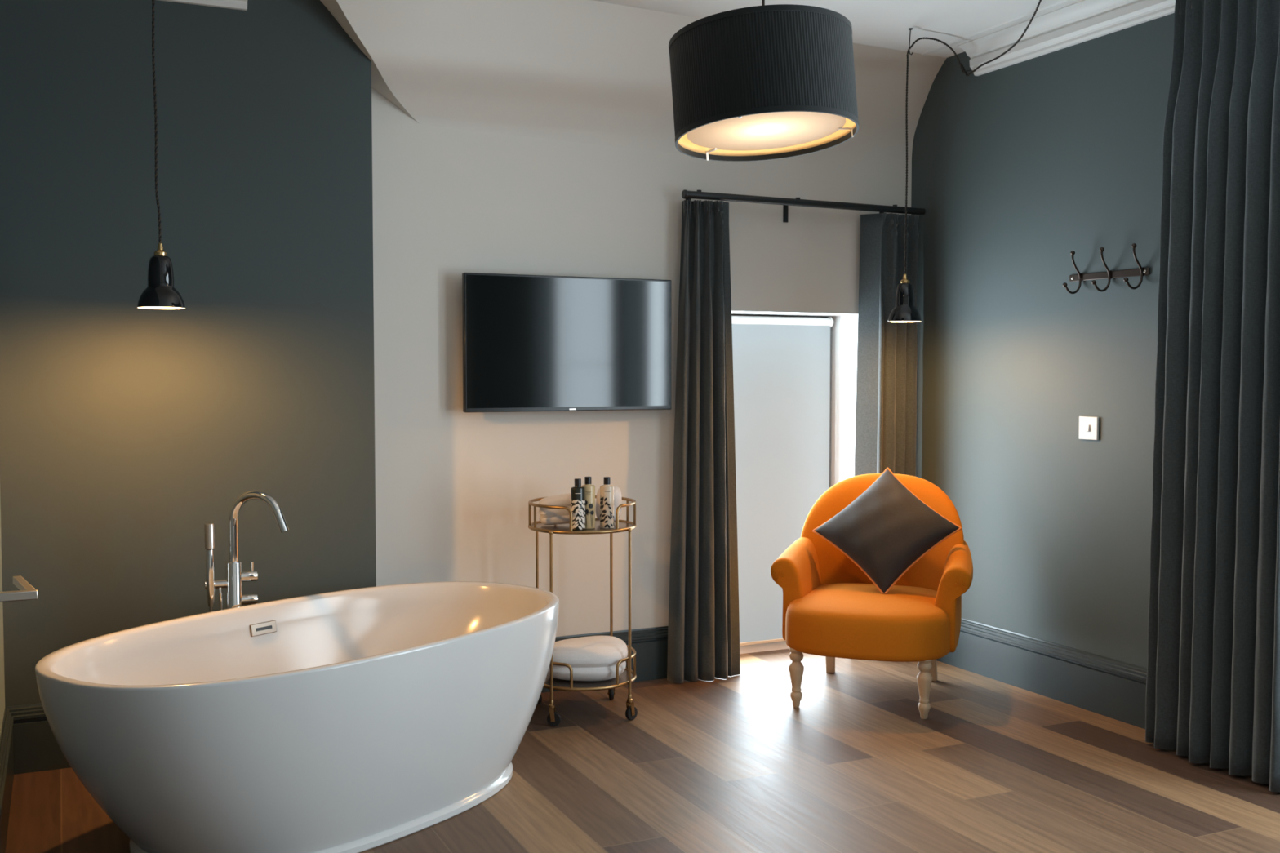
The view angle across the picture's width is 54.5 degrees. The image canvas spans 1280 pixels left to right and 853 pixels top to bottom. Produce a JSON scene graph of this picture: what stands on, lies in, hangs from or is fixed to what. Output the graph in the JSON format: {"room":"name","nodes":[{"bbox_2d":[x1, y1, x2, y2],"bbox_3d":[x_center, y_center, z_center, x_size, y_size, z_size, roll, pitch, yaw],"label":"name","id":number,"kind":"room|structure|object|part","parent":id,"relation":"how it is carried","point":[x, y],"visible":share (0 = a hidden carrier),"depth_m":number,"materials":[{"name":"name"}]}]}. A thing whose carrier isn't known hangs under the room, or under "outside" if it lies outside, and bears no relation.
{"room":"hotel room","nodes":[
{"label":"hotel room","id":0,"kind":"room"},
{"bbox_2d":[0,500,4,736],"bbox_3d":[-1.561,-0.164,2.776,0.120,2.680,2.560,-1,3,-25],"label":"wall","id":1,"kind":"structure","parent":0,"point":[2,643],"depth_m":3.89,"materials":[{"name":"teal paint"}]},
{"bbox_2d":[0,706,13,852],"bbox_3d":[-1.496,1.065,2.861,0.025,0.218,2.560,-1,3,-25],"label":"baseboard","id":2,"kind":"structure","parent":1,"relation":"attached to","point":[6,750],"depth_m":3.58,"materials":[{"name":"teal paint"}]},
{"bbox_2d":[0,575,38,601],"bbox_3d":[-1.404,0.360,2.754,0.128,0.052,0.259,-1,3,-25],"label":"towel rail","id":3,"kind":"object","parent":1,"relation":"attached to","point":[26,592],"visible":1,"depth_m":2.67,"materials":[{"name":"silver metal"}]},
{"bbox_3d":[-1.360,0.364,2.661,0.128,0.019,0.022,-1,3,-25],"label":"arm","id":4,"kind":"part","parent":3,"relation":"part of","materials":[{"name":"silver metal"}]},
{"bbox_2d":[0,0,376,706],"bbox_3d":[-1.661,-0.238,4.438,1.305,2.680,0.540,-1,3,-25],"label":"wall","id":5,"kind":"structure","parent":0,"point":[127,430],"depth_m":4.18,"materials":[{"name":"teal paint"}]},
{"bbox_2d":[6,702,71,774],"bbox_3d":[-1.488,1.002,4.262,1.225,0.218,0.025,-1,3,-25],"label":"baseboard","id":6,"kind":"structure","parent":5,"relation":"attached to","point":[36,748],"depth_m":4.03,"materials":[{"name":"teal paint"}]},
{"bbox_2d":[159,0,247,10],"bbox_3d":[-1.669,-1.484,4.014,0.780,0.152,0.122,-1,3,-25],"label":"crown molding","id":7,"kind":"structure","parent":5,"relation":"attached to","point":[230,4],"depth_m":4.18,"materials":[{"name":"white paint"}]},
{"bbox_2d":[371,87,911,636],"bbox_3d":[-0.148,-0.275,5.275,2.946,2.680,0.300,-1,3,-25],"label":"wall","id":8,"kind":"structure","parent":0,"point":[455,487],"depth_m":4.99,"materials":[{"name":"white paint"}]},
{"bbox_2d":[462,272,671,412],"bbox_3d":[-0.288,-0.332,4.995,0.893,0.536,0.083,-1,3,-26],"label":"television","id":9,"kind":"object","parent":8,"relation":"attached to","point":[531,343],"visible":1,"depth_m":4.94,"materials":[{"name":"black plastic"}]},
{"bbox_2d":[541,626,668,693],"bbox_3d":[-0.384,0.968,5.041,1.475,0.218,0.025,-1,3,-25],"label":"baseboard","id":10,"kind":"structure","parent":8,"relation":"attached to","point":[650,645],"depth_m":5.22,"materials":[{"name":"teal paint"}]},
{"bbox_2d":[731,314,827,653],"bbox_3d":[0.530,0.262,5.765,0.818,1.563,0.090,-1,3,-25],"label":"window","id":11,"kind":"structure","parent":8,"relation":"in","point":[780,645],"depth_m":5.77,"materials":[{"name":"grey"}]},
{"bbox_3d":[0.530,1.022,5.799,0.810,0.042,0.090,-1,3,-25],"label":"sill","id":12,"kind":"part","parent":11,"relation":"part of","materials":[{"name":"white"}]},
{"bbox_2d":[731,315,833,645],"bbox_3d":[0.540,0.247,5.716,0.789,1.514,0.052,-1,3,-25],"label":"roller blind","id":13,"kind":"object","parent":11,"relation":"attached to","point":[782,366],"visible":0.52,"depth_m":5.74,"materials":[{"name":"grey fabric"}]},
{"bbox_2d":[731,310,857,486],"bbox_3d":[0.593,0.268,5.628,0.818,1.563,0.271,-1,3,-25],"label":"trim","id":14,"kind":"structure","parent":8,"relation":"attached to","point":[845,326],"depth_m":5.79,"materials":[{"name":"white paint"}]},
{"bbox_2d":[681,189,925,222],"bbox_3d":[0.713,-0.943,5.415,1.219,0.105,0.122,-1,3,-25],"label":"pole","id":15,"kind":"object","parent":8,"relation":"attached to","point":[687,195],"visible":0.98,"depth_m":5.35,"materials":[{"name":"black metal"}]},
{"bbox_2d":[666,200,740,683],"bbox_3d":[0.279,0.064,5.209,0.331,2.004,0.090,-1,3,-19],"label":"window curtain","id":16,"kind":"object","parent":15,"relation":"hanging from","point":[704,629],"visible":1,"depth_m":5.19,"materials":[{"name":"fabric"}]},
{"bbox_2d":[854,213,919,476],"bbox_3d":[1.118,0.050,5.595,0.308,1.998,0.106,-1,3,-15],"label":"window curtain","id":17,"kind":"object","parent":15,"relation":"hanging from","point":[886,409],"visible":0.59,"depth_m":5.57,"materials":[{"name":"fabric"}]},
{"bbox_2d":[4,648,1279,852],"bbox_3d":[0.261,1.274,1.973,5.651,0.120,6.850,-1,3,-25],"label":"floor","id":18,"kind":"structure","parent":0,"point":[730,765],"depth_m":3.90,"materials":[{"name":"brown wood"}]},
{"bbox_2d":[204,490,288,612],"bbox_3d":[-1.259,0.663,4.031,0.288,0.917,0.112,0,3,5],"label":"tap","id":19,"kind":"object","parent":18,"relation":"on","point":[235,576],"visible":0.41,"depth_m":4.01,"materials":[{"name":"silver metal"}]},
{"bbox_3d":[-1.276,0.488,4.054,0.052,0.034,0.034,-1,3,-25],"label":"knob","id":20,"kind":"part","parent":19,"relation":"part of","materials":[{"name":"silver metal"}]},
{"bbox_3d":[-1.276,0.564,4.057,0.052,0.034,0.034,-1,3,-25],"label":"knob","id":21,"kind":"part","parent":19,"relation":"part of","materials":[{"name":"silver metal"}]},
{"bbox_3d":[-1.265,0.459,4.058,0.008,0.034,0.007,-1,3,-25],"label":"lever","id":22,"kind":"part","parent":19,"relation":"part of","materials":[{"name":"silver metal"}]},
{"bbox_3d":[-1.226,0.324,3.996,0.223,0.237,0.029,1,3,19],"label":"spout","id":23,"kind":"part","parent":19,"relation":"part of","materials":[{"name":"silver metal"}]},
{"bbox_2d":[35,581,559,852],"bbox_3d":[-0.919,0.861,3.708,0.898,0.550,1.670,2,3,37],"label":"bathtub","id":24,"kind":"object","parent":18,"relation":"on","point":[362,719],"visible":1,"depth_m":3.34,"materials":[{"name":"white plastic"}]},
{"bbox_3d":[-1.210,0.648,3.989,0.016,0.038,0.096,2,3,37],"label":"overflow plate","id":25,"kind":"part","parent":24,"relation":"part of","materials":[{"name":"grey metal"}]},
{"bbox_2d":[528,495,637,726],"bbox_3d":[-0.218,0.685,4.720,0.410,0.811,0.410,-1,3,-25],"label":"trolley","id":26,"kind":"object","parent":18,"relation":"on","point":[628,676],"visible":0.56,"depth_m":4.62,"materials":[{"name":"metal"}]},
{"bbox_3d":[-0.399,0.690,4.825,0.016,0.648,0.015,-1,3,-25],"label":"leg","id":27,"kind":"part","parent":26,"relation":"part of","materials":[{"name":"gold metal"}]},
{"bbox_3d":[-0.324,0.703,4.540,0.016,0.648,0.015,-1,3,-25],"label":"leg","id":28,"kind":"part","parent":26,"relation":"part of","materials":[{"name":"gold metal"}]},
{"bbox_2d":[537,493,570,524],"bbox_3d":[-0.301,0.312,4.701,0.163,0.115,0.124,0,3,-11],"label":"folded towel","id":29,"kind":"object","parent":26,"relation":"on","point":[548,516],"visible":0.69,"depth_m":4.64,"materials":[{"name":"white fabric"}]},
{"bbox_2d":[570,478,585,530],"bbox_3d":[-0.229,0.286,4.577,0.054,0.188,0.054,-1,3,-25],"label":"toiletry bottle","id":30,"kind":"object","parent":26,"relation":"on","point":[577,492],"visible":0.91,"depth_m":4.56,"materials":[{"name":"black plastic"}]},
{"bbox_3d":[-0.220,0.328,4.708,0.407,0.096,0.398,-1,3,-25],"label":"gallery rail","id":31,"kind":"part","parent":26,"relation":"part of","materials":[{"name":"gold metal"}]},
{"bbox_2d":[528,517,636,534],"bbox_3d":[-0.218,0.376,4.706,0.410,0.014,0.410,-1,3,-25],"label":"tray","id":32,"kind":"object","parent":26,"relation":"on","point":[623,526],"depth_m":4.60,"materials":[{"name":"gold metal"}]},
{"bbox_2d":[546,635,627,680],"bbox_3d":[-0.208,0.878,4.725,0.331,0.140,0.304,0,3,-3],"label":"bath towel","id":33,"kind":"object","parent":26,"relation":"on","point":[592,658],"visible":0.84,"depth_m":4.60,"materials":[{"name":"white fabric"}]},
{"bbox_2d":[581,476,595,528],"bbox_3d":[-0.193,0.282,4.619,0.053,0.192,0.054,-1,3,-25],"label":"toiletry bottle","id":34,"kind":"object","parent":26,"relation":"on","point":[589,488],"visible":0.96,"depth_m":4.60,"materials":[{"name":"brown plastic"}]},
{"bbox_2d":[542,666,636,691],"bbox_3d":[-0.218,0.950,4.732,0.410,0.014,0.410,-1,3,-25],"label":"tray","id":35,"kind":"object","parent":26,"relation":"on","point":[624,679],"depth_m":4.60,"materials":[{"name":"gold metal"}]},
{"bbox_3d":[-0.220,0.902,4.734,0.407,0.096,0.398,-1,3,-25],"label":"gallery rail","id":36,"kind":"part","parent":26,"relation":"part of","materials":[{"name":"gold metal"}]},
{"bbox_2d":[600,476,614,528],"bbox_3d":[-0.123,0.283,4.627,0.054,0.190,0.054,-1,3,-25],"label":"toiletry bottle","id":37,"kind":"object","parent":26,"relation":"on","point":[606,490],"visible":1,"depth_m":4.61,"materials":[{"name":"beige plastic"}]},
{"bbox_2d":[595,485,622,520],"bbox_3d":[-0.120,0.296,4.771,0.102,0.136,0.113,0,3,-1],"label":"rolled towel","id":38,"kind":"object","parent":26,"relation":"on","point":[617,492],"visible":0.38,"depth_m":4.73,"materials":[{"name":"white fabric"}]},
{"bbox_3d":[-0.113,0.687,4.901,0.016,0.648,0.015,-1,3,-25],"label":"leg","id":39,"kind":"part","parent":26,"relation":"part of","materials":[{"name":"gold metal"}]},
{"bbox_3d":[-0.038,0.699,4.615,0.016,0.648,0.015,-1,3,-25],"label":"leg","id":40,"kind":"part","parent":26,"relation":"part of","materials":[{"name":"gold metal"}]},
{"bbox_2d":[770,473,973,719],"bbox_3d":[0.939,0.647,4.992,0.780,0.863,0.784,1,3,19],"label":"armchair","id":41,"kind":"object","parent":18,"relation":"on","point":[832,609],"visible":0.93,"depth_m":4.80,"materials":[{"name":"orange fabric"}]},
{"bbox_3d":[0.666,0.656,5.162,0.141,0.380,0.495,1,3,22],"label":"arm","id":42,"kind":"part","parent":41,"relation":"part of","materials":[{"name":"orange fabric"}]},
{"bbox_3d":[0.605,0.971,4.812,0.057,0.231,0.057,1,3,19],"label":"leg","id":43,"kind":"part","parent":41,"relation":"part of","materials":[{"name":"brown wood"}]},
{"bbox_3d":[0.815,0.934,5.316,0.049,0.260,0.126,1,3,19],"label":"leg","id":44,"kind":"part","parent":41,"relation":"part of","materials":[{"name":"brown wood"}]},
{"bbox_3d":[0.925,0.757,4.958,0.636,0.203,0.700,1,3,19],"label":"seat","id":45,"kind":"part","parent":41,"relation":"part of","materials":[{"name":"orange fabric"}]},
{"bbox_3d":[1.026,0.499,5.231,0.676,0.588,0.264,1,3,19],"label":"backrest","id":46,"kind":"part","parent":41,"relation":"part of","materials":[{"name":"orange fabric"}]},
{"bbox_2d":[812,467,961,593],"bbox_3d":[0.999,0.413,5.049,0.304,0.470,0.520,-2,3,-43],"label":"cushion","id":47,"kind":"object","parent":41,"relation":"on","point":[886,529],"visible":1,"depth_m":4.98,"materials":[{"name":"grey fabric"}]},
{"bbox_3d":[1.064,0.979,4.650,0.057,0.231,0.057,1,3,19],"label":"leg","id":48,"kind":"part","parent":41,"relation":"part of","materials":[{"name":"brown wood"}]},
{"bbox_3d":[1.209,0.941,5.176,0.048,0.260,0.126,1,3,19],"label":"leg","id":49,"kind":"part","parent":41,"relation":"part of","materials":[{"name":"brown wood"}]},
{"bbox_3d":[1.258,0.666,4.953,0.141,0.380,0.495,1,3,17],"label":"arm","id":50,"kind":"part","parent":41,"relation":"part of","materials":[{"name":"orange fabric"}]},
{"bbox_2d":[320,0,1062,164],"bbox_3d":[0.190,-1.240,1.872,5.771,0.650,6.770,-1,3,-25],"label":"ceiling","id":51,"kind":"structure","parent":0,"point":[595,72],"depth_m":4.77,"materials":[{"name":"white paint"}]},
{"bbox_2d":[137,0,185,309],"bbox_3d":[-1.426,-0.949,3.677,0.134,1.192,0.134,-1,3,-25],"label":"pendant lamp","id":52,"kind":"object","parent":51,"relation":"hanging from","point":[161,293],"visible":1,"depth_m":3.67,"materials":[{"name":"black metal"}]},
{"bbox_3d":[-1.426,-0.430,3.700,0.134,0.155,0.134,-1,3,-25],"label":"lamp shade","id":53,"kind":"part","parent":52,"relation":"part of","materials":[{"name":"black metal"}]},
{"bbox_2d":[668,0,858,161],"bbox_3d":[0.336,-1.145,3.389,0.506,0.773,0.524,-1,3,-25],"label":"drum pendant","id":54,"kind":"object","parent":51,"relation":"hanging from","point":[762,82],"visible":1,"depth_m":3.21,"materials":[{"name":"black fabric"}]},
{"bbox_2d":[686,111,845,150],"bbox_3d":[0.344,-0.812,3.394,0.433,0.047,0.431,-1,3,-25],"label":"diffuser","id":55,"kind":"object","parent":54,"relation":"attached to","point":[724,131],"depth_m":3.41,"materials":[{"name":"white plastic"}]},
{"bbox_2d":[908,27,913,54],"bbox_3d":[1.093,-1.552,5.015,0.020,0.105,0.016,0,3,5],"label":"ceiling hook","id":56,"kind":"object","parent":51,"relation":"attached to","point":[909,28],"visible":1,"depth_m":5.01,"materials":[{"name":"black metal"}]},
{"bbox_2d":[887,0,1041,322],"bbox_3d":[1.234,-1.006,4.867,0.446,1.179,0.960,0,3,-6],"label":"pendant lamp","id":57,"kind":"object","parent":56,"relation":"hanging from","point":[904,310],"visible":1,"depth_m":4.97,"materials":[{"name":"black metal"}]},
{"bbox_3d":[1.066,-0.500,5.004,0.134,0.155,0.134,-1,3,-25],"label":"lamp shade","id":58,"kind":"part","parent":57,"relation":"part of","materials":[{"name":"black metal"}]},
{"bbox_2d":[911,13,1174,668],"bbox_3d":[2.654,-0.178,3.108,0.300,2.680,6.600,-1,3,-25],"label":"wall","id":59,"kind":"structure","parent":0,"point":[1018,168],"depth_m":4.96,"materials":[{"name":"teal paint"}]},
{"bbox_2d":[936,617,1146,728],"bbox_3d":[2.570,1.060,2.959,0.025,0.218,6.300,-1,3,-25],"label":"baseboard","id":60,"kind":"structure","parent":59,"relation":"attached to","point":[1114,689],"depth_m":4.93,"materials":[{"name":"teal paint"}]},
{"bbox_2d":[920,0,1175,75],"bbox_3d":[2.565,-1.440,2.701,0.158,0.123,6.040,-1,3,-25],"label":"crown molding","id":61,"kind":"structure","parent":59,"relation":"attached to","point":[1064,24],"depth_m":4.81,"materials":[{"name":"white paint"}]},
{"bbox_2d":[1079,416,1098,439],"bbox_3d":[1.716,0.006,4.758,0.016,0.088,0.094,-1,3,-25],"label":"light switch","id":62,"kind":"object","parent":59,"relation":"attached to","point":[1088,425],"visible":1,"depth_m":4.75,"materials":[{"name":"white plastic"}]},
{"bbox_2d":[1062,243,1150,293],"bbox_3d":[1.715,-0.585,4.640,0.095,0.165,0.390,-1,3,-25],"label":"coat rack","id":63,"kind":"object","parent":59,"relation":"attached to","point":[1109,274],"visible":1,"depth_m":4.63,"materials":[{"name":"brown metal"}]},
{"bbox_3d":[1.755,-0.568,4.660,0.007,0.026,0.390,-1,3,-25],"label":"rail","id":64,"kind":"part","parent":63,"relation":"part of","materials":[{"name":"brown metal"}]},
{"bbox_3d":[2.600,-1.461,2.490,0.024,0.066,3.830,-1,3,-25],"label":"rail","id":65,"kind":"object","parent":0,"visible":0},
{"bbox_2d":[1145,0,1279,792],"bbox_3d":[1.902,-0.192,4.027,0.157,2.605,0.580,-1,3,-25],"label":"curtain","id":66,"kind":"object","parent":65,"relation":"hanging from","point":[1213,681],"visible":1,"depth_m":4.01,"materials":[{"name":"fabric"}]}
]}

